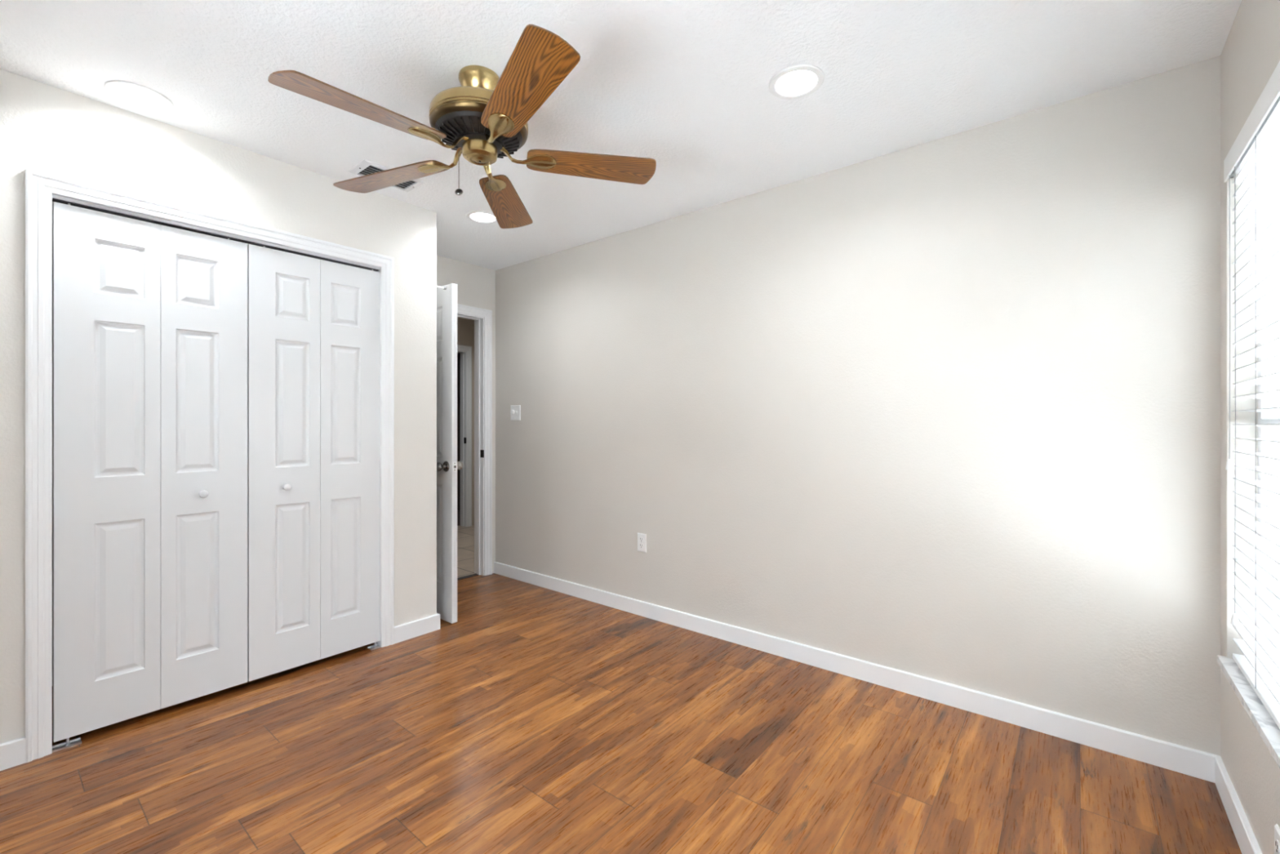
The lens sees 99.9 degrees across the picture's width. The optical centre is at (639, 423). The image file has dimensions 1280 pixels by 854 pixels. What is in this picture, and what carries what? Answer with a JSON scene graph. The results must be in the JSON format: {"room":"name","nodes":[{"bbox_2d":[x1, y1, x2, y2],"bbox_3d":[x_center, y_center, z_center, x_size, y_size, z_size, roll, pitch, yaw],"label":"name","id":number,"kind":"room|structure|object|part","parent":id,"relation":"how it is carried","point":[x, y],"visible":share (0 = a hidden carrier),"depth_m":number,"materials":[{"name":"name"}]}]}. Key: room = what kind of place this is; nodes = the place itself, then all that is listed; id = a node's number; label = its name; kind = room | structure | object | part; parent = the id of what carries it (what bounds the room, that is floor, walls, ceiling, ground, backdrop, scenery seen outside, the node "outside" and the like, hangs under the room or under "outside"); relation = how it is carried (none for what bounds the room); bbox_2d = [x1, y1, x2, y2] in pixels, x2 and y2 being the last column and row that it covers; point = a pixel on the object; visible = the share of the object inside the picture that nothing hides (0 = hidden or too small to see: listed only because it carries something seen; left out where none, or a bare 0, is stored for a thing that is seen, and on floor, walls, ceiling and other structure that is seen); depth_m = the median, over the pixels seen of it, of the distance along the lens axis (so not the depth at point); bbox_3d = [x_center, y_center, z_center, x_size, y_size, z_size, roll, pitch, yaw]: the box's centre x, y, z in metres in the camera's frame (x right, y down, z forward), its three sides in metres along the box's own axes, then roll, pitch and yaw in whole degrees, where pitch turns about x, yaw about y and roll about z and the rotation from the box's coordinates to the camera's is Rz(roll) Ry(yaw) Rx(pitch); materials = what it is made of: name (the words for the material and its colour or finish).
{"room":"empty bedroom","nodes":[
{"label":"empty bedroom","id":0,"kind":"room"},
{"bbox_2d":[0,69,436,743],"bbox_3d":[-2.190,-0.015,2.505,0.735,2.440,2.260,0,0,39],"label":"wall","id":1,"kind":"structure","parent":0,"point":[45,128],"depth_m":2.24,"materials":[{"name":"beige paint"}]},
{"bbox_2d":[0,736,25,770],"bbox_3d":[-2.361,1.161,1.701,0.015,0.089,0.557,0,0,39],"label":"baseboard","id":2,"kind":"structure","parent":1,"relation":"attached to","point":[12,753],"depth_m":1.89,"materials":[{"name":"white paint"}]},
{"bbox_2d":[25,168,394,762],"bbox_3d":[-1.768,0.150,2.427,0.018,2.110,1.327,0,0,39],"label":"trim","id":3,"kind":"structure","parent":1,"relation":"attached to","point":[40,187],"depth_m":1.96,"materials":[{"name":"white paint"}]},
{"bbox_2d":[52,194,379,271],"bbox_3d":[-1.795,-0.830,2.449,0.036,0.024,1.196,0,0,39],"label":"track","id":4,"kind":"object","parent":1,"relation":"attached to","point":[56,198],"visible":0.96,"depth_m":2.31,"materials":[{"name":"grey metal"}]},
{"bbox_2d":[53,201,247,742],"bbox_3d":[-1.972,0.179,2.212,0.068,1.992,0.596,0,0,39],"label":"door","id":5,"kind":"structure","parent":4,"relation":"hanging from","point":[150,319],"depth_m":2.17,"materials":[{"name":"white paint"}]},
{"bbox_3d":[-1.874,0.302,2.306,0.034,0.033,0.033,0,0,39],"label":"knob","id":6,"kind":"part","parent":5,"relation":"part of","materials":[{"name":"white paint"}]},
{"bbox_2d":[247,244,379,681],"bbox_3d":[-1.592,0.179,2.679,0.068,1.992,0.596,0,0,39],"label":"door","id":7,"kind":"structure","parent":4,"relation":"hanging from","point":[313,323],"depth_m":2.64,"materials":[{"name":"white paint"}]},
{"bbox_3d":[-1.677,0.302,2.548,0.034,0.033,0.033,0,0,39],"label":"knob","id":8,"kind":"part","parent":7,"relation":"part of","materials":[{"name":"white paint"}]},
{"bbox_2d":[394,613,439,643],"bbox_3d":[-1.548,1.161,3.281,0.750,0.089,0.276,0,0,39],"label":"baseboard","id":9,"kind":"structure","parent":1,"relation":"attached to","point":[408,630],"depth_m":3.04,"materials":[{"name":"white paint"}]},
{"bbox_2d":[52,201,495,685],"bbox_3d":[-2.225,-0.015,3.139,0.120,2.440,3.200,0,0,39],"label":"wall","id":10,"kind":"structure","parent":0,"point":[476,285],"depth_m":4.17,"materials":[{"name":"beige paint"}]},
{"bbox_2d":[457,303,492,575],"bbox_3d":[-1.524,0.151,4.000,0.156,2.108,0.895,0,0,39],"label":"door frame","id":11,"kind":"structure","parent":10,"relation":"attached to","point":[482,317],"depth_m":4.28,"materials":[{"name":"white paint"}]},
{"bbox_2d":[436,283,462,623],"bbox_3d":[-1.398,0.179,3.459,0.750,2.032,0.169,0,0,39],"label":"door","id":12,"kind":"structure","parent":11,"relation":"attached to","point":[447,464],"depth_m":3.25,"materials":[{"name":"white paint"}]},
{"bbox_2d":[436,285,446,289],"bbox_3d":[-1.202,-0.815,3.216,0.026,0.026,0.090,0,0,39],"label":"door stop","id":13,"kind":"object","parent":12,"relation":"attached to","point":[443,287],"visible":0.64,"depth_m":3.23,"materials":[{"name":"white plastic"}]},
{"bbox_3d":[-1.192,0.260,3.225,0.064,0.064,0.066,0,0,39],"label":"knob","id":14,"kind":"part","parent":12,"relation":"part of","materials":[{"name":"silver metal"}]},
{"bbox_3d":[-1.112,0.260,3.226,0.002,0.056,0.024,0,0,39],"label":"latch plate","id":15,"kind":"part","parent":12,"relation":"part of","materials":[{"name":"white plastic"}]},
{"bbox_3d":[-1.127,0.260,3.304,0.064,0.064,0.066,0,0,39],"label":"knob","id":16,"kind":"part","parent":12,"relation":"part of","materials":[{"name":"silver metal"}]},
{"bbox_3d":[-1.250,0.240,4.259,0.043,0.060,0.002,0,0,39],"label":"strike plate","id":17,"kind":"part","parent":11,"relation":"part of","materials":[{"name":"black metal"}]},
{"bbox_2d":[457,352,460,510],"bbox_3d":[-3.160,-0.015,6.699,2.040,2.440,2.200,0,0,39],"label":"wall","id":18,"kind":"structure","parent":0,"point":[458,353],"depth_m":7.47,"materials":[{"name":"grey paint"}]},
{"bbox_2d":[457,317,474,525],"bbox_3d":[-2.058,-0.015,4.886,1.960,2.440,3.420,0,0,39],"label":"wall","id":19,"kind":"structure","parent":0,"point":[465,327],"depth_m":6.34,"materials":[{"name":"paint"}]},
{"bbox_2d":[457,344,471,526],"bbox_3d":[-2.296,0.151,6.035,0.138,2.108,0.846,0,0,39],"label":"trim","id":20,"kind":"structure","parent":19,"relation":"attached to","point":[465,352],"depth_m":6.30,"materials":[{"name":"white paint"}]},
{"bbox_2d":[457,573,478,580],"bbox_3d":[-1.532,1.204,4.003,0.050,0.005,0.755,0,0,39],"label":"trim","id":21,"kind":"structure","parent":19,"relation":"attached to","point":[475,574],"depth_m":4.21,"materials":[{"name":"grey"}]},
{"bbox_2d":[457,510,475,577],"bbox_3d":[-2.772,1.220,5.544,3.900,0.030,3.300,0,0,39],"label":"floor","id":22,"kind":"structure","parent":0,"point":[465,535],"depth_m":5.12,"materials":[{"name":"tile"}]},
{"bbox_2d":[0,573,1241,853],"bbox_3d":[-0.553,1.205,1.855,4.200,0.001,3.320,0,0,39],"label":"floor","id":23,"kind":"structure","parent":0,"point":[538,720],"depth_m":1.86,"materials":[{"name":"brown wood"}]},
{"bbox_2d":[52,737,81,752],"bbox_3d":[-2.145,1.190,2.010,0.044,0.030,0.076,0,0,39],"label":"bracket","id":24,"kind":"object","parent":23,"relation":"on","point":[68,743],"visible":0.94,"depth_m":2.01,"materials":[{"name":"silver metal"}]},
{"bbox_2d":[367,641,381,649],"bbox_3d":[-1.429,1.190,2.890,0.044,0.030,0.052,0,0,39],"label":"bracket","id":25,"kind":"object","parent":23,"relation":"on","point":[375,645],"visible":1,"depth_m":2.89,"materials":[{"name":"silver metal"}]},
{"bbox_2d":[0,0,1241,270],"bbox_3d":[-0.586,-1.275,1.882,4.249,0.080,3.320,0,0,39],"label":"ceiling","id":26,"kind":"structure","parent":0,"point":[682,86],"depth_m":1.90,"materials":[{"name":"white paint"}]},
{"bbox_2d":[103,80,173,112],"bbox_3d":[-1.889,-1.231,2.032,0.193,0.008,0.193,0,0,39],"label":"recessed light","id":27,"kind":"object","parent":26,"relation":"in","point":[140,96],"visible":1,"depth_m":2.02,"materials":[{"name":"white plastic"}]},
{"bbox_2d":[347,159,425,191],"bbox_3d":[-1.263,-1.230,2.691,0.185,0.009,0.304,0,0,39],"label":"ceiling vent","id":28,"kind":"object","parent":26,"relation":"in","point":[365,167],"visible":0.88,"depth_m":2.63,"materials":[{"name":"white metal"}]},
{"bbox_2d":[267,24,656,228],"bbox_3d":[-0.600,-1.025,1.890,1.262,0.420,1.214,0,0,39],"label":"ceiling fan","id":29,"kind":"object","parent":26,"relation":"hanging from","point":[484,119],"visible":1,"depth_m":1.79,"materials":[{"name":"brown wood"}]},
{"bbox_3d":[-0.810,-0.928,1.592,0.156,0.006,0.490,13,12,34],"label":"blade","id":30,"kind":"part","parent":29,"relation":"part of","materials":[{"name":"brown wood"}]},
{"bbox_3d":[-0.956,-0.949,2.073,0.490,0.006,0.156,-2,10,21],"label":"blade","id":31,"kind":"part","parent":29,"relation":"part of","materials":[{"name":"brown wood"}]},
{"bbox_3d":[-0.641,-0.912,1.925,0.018,0.141,0.004,0,0,-2],"label":"pull chain","id":32,"kind":"part","parent":29,"relation":"part of","materials":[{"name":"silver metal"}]},
{"bbox_3d":[-0.581,-0.950,2.335,0.156,0.006,0.490,-10,-2,-1],"label":"blade","id":33,"kind":"part","parent":29,"relation":"part of","materials":[{"name":"brown wood"}]},
{"bbox_3d":[-0.345,-0.983,1.585,0.156,0.006,0.490,13,-9,-33],"label":"blade","id":34,"kind":"part","parent":29,"relation":"part of","materials":[{"name":"brown wood"}]},
{"bbox_3d":[-0.179,-0.974,2.037,0.490,0.006,0.156,-1,-10,-16],"label":"blade","id":35,"kind":"part","parent":29,"relation":"part of","materials":[{"name":"brown wood"}]},
{"bbox_2d":[466,210,497,223],"bbox_3d":[-0.939,-1.231,3.214,0.193,0.008,0.193,0,0,39],"label":"recessed light","id":36,"kind":"object","parent":26,"relation":"in","point":[479,216],"visible":0.91,"depth_m":3.21,"materials":[{"name":"white plastic"}]},
{"bbox_2d":[768,64,824,99],"bbox_3d":[0.565,-1.231,1.946,0.193,0.008,0.193,0,0,39],"label":"recessed light","id":37,"kind":"object","parent":26,"relation":"in","point":[799,81],"visible":1,"depth_m":1.94,"materials":[{"name":"white plastic"}]},
{"bbox_2d":[495,55,1220,755],"bbox_3d":[0.424,-0.015,3.123,4.249,2.440,0.120,0,0,39],"label":"wall","id":38,"kind":"structure","parent":0,"point":[947,409],"depth_m":2.36,"materials":[{"name":"paint"}]},
{"bbox_2d":[510,404,520,420],"bbox_3d":[-0.972,-0.082,4.168,0.118,0.118,0.021,0,0,39],"label":"light switch","id":39,"kind":"object","parent":38,"relation":"attached to","point":[515,411],"visible":1,"depth_m":4.17,"materials":[{"name":"white plastic"}]},
{"bbox_2d":[637,532,646,552],"bbox_3d":[0.010,0.749,3.377,0.071,0.115,0.009,0,0,39],"label":"wall outlet","id":40,"kind":"object","parent":38,"relation":"attached to","point":[642,538],"visible":1,"depth_m":3.37,"materials":[{"name":"white plastic"}]},
{"bbox_2d":[493,561,1219,782],"bbox_3d":[0.386,1.161,3.068,4.019,0.089,0.015,0,0,39],"label":"baseboard","id":41,"kind":"structure","parent":38,"relation":"attached to","point":[1188,761],"depth_m":2.35,"materials":[{"name":"white paint"}]},
{"bbox_2d":[1220,0,1279,853],"bbox_3d":[0.981,-0.015,0.529,0.110,2.440,3.200,0,0,39],"label":"wall","id":42,"kind":"structure","parent":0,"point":[1250,55],"depth_m":1.70,"materials":[{"name":"paint"}]},
{"bbox_2d":[1214,755,1262,853],"bbox_3d":[0.971,1.161,0.615,0.015,0.089,3.080,0,0,39],"label":"baseboard","id":43,"kind":"structure","parent":42,"relation":"attached to","point":[1246,838],"depth_m":1.58,"materials":[{"name":"white paint"}]},
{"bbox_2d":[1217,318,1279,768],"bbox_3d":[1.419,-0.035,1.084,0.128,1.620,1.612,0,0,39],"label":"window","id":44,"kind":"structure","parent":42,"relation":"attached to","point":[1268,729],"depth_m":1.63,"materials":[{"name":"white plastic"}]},
{"bbox_3d":[1.419,0.764,1.084,0.128,0.022,1.612,0,0,39],"label":"sill","id":45,"kind":"part","parent":44,"relation":"part of","materials":[{"name":"stone"}]},
{"bbox_3d":[1.454,-0.046,1.060,0.040,1.598,1.580,0,0,39],"label":"frame","id":46,"kind":"part","parent":44,"relation":"part of","materials":[{"name":"white plastic"}]},
{"bbox_3d":[1.447,0.000,1.066,0.038,0.028,1.490,0,0,39],"label":"meeting rail","id":47,"kind":"part","parent":44,"relation":"part of","materials":[{"name":"white plastic"}]},
{"bbox_2d":[1223,61,1279,728],"bbox_3d":[1.405,-0.049,1.098,0.075,1.588,1.568,0,0,39],"label":"window blind","id":48,"kind":"object","parent":42,"relation":"attached to","point":[1254,155],"visible":1,"depth_m":1.48,"materials":[{"name":"white plastic"}]},
{"bbox_3d":[1.839,-0.330,1.676,0.003,0.890,0.002,0,0,39],"label":"tilt cord","id":49,"kind":"part","parent":48,"relation":"part of","materials":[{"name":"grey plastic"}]},
{"bbox_3d":[1.792,-0.100,1.618,0.003,1.350,0.002,0,0,39],"label":"lift cord","id":50,"kind":"part","parent":48,"relation":"part of","materials":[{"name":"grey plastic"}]},
{"bbox_3d":[1.714,-0.030,1.462,0.054,1.519,0.002,0,0,39],"label":"ladder cord","id":51,"kind":"part","parent":48,"relation":"part of","materials":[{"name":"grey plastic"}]},
{"bbox_3d":[1.413,0.737,1.092,0.050,0.016,1.548,0,0,39],"label":"rail","id":52,"kind":"part","parent":48,"relation":"part of","materials":[{"name":"white plastic"}]},
{"bbox_2d":[1274,823,1279,853],"bbox_3d":[1.503,1.018,1.264,0.009,0.115,0.071,0,0,39],"label":"wall outlet","id":53,"kind":"object","parent":42,"relation":"attached to","point":[1277,829],"visible":1,"depth_m":1.27,"materials":[{"name":"white plastic"}]},
{"bbox_2d":[1275,839,1279,853],"bbox_3d":[1.501,0.999,1.266,0.002,0.033,0.033,0,0,39],"label":"receptacle","id":54,"kind":"object","parent":53,"relation":"attached to","point":[1277,841],"depth_m":1.26,"materials":[{"name":"white plastic"}]}
]}

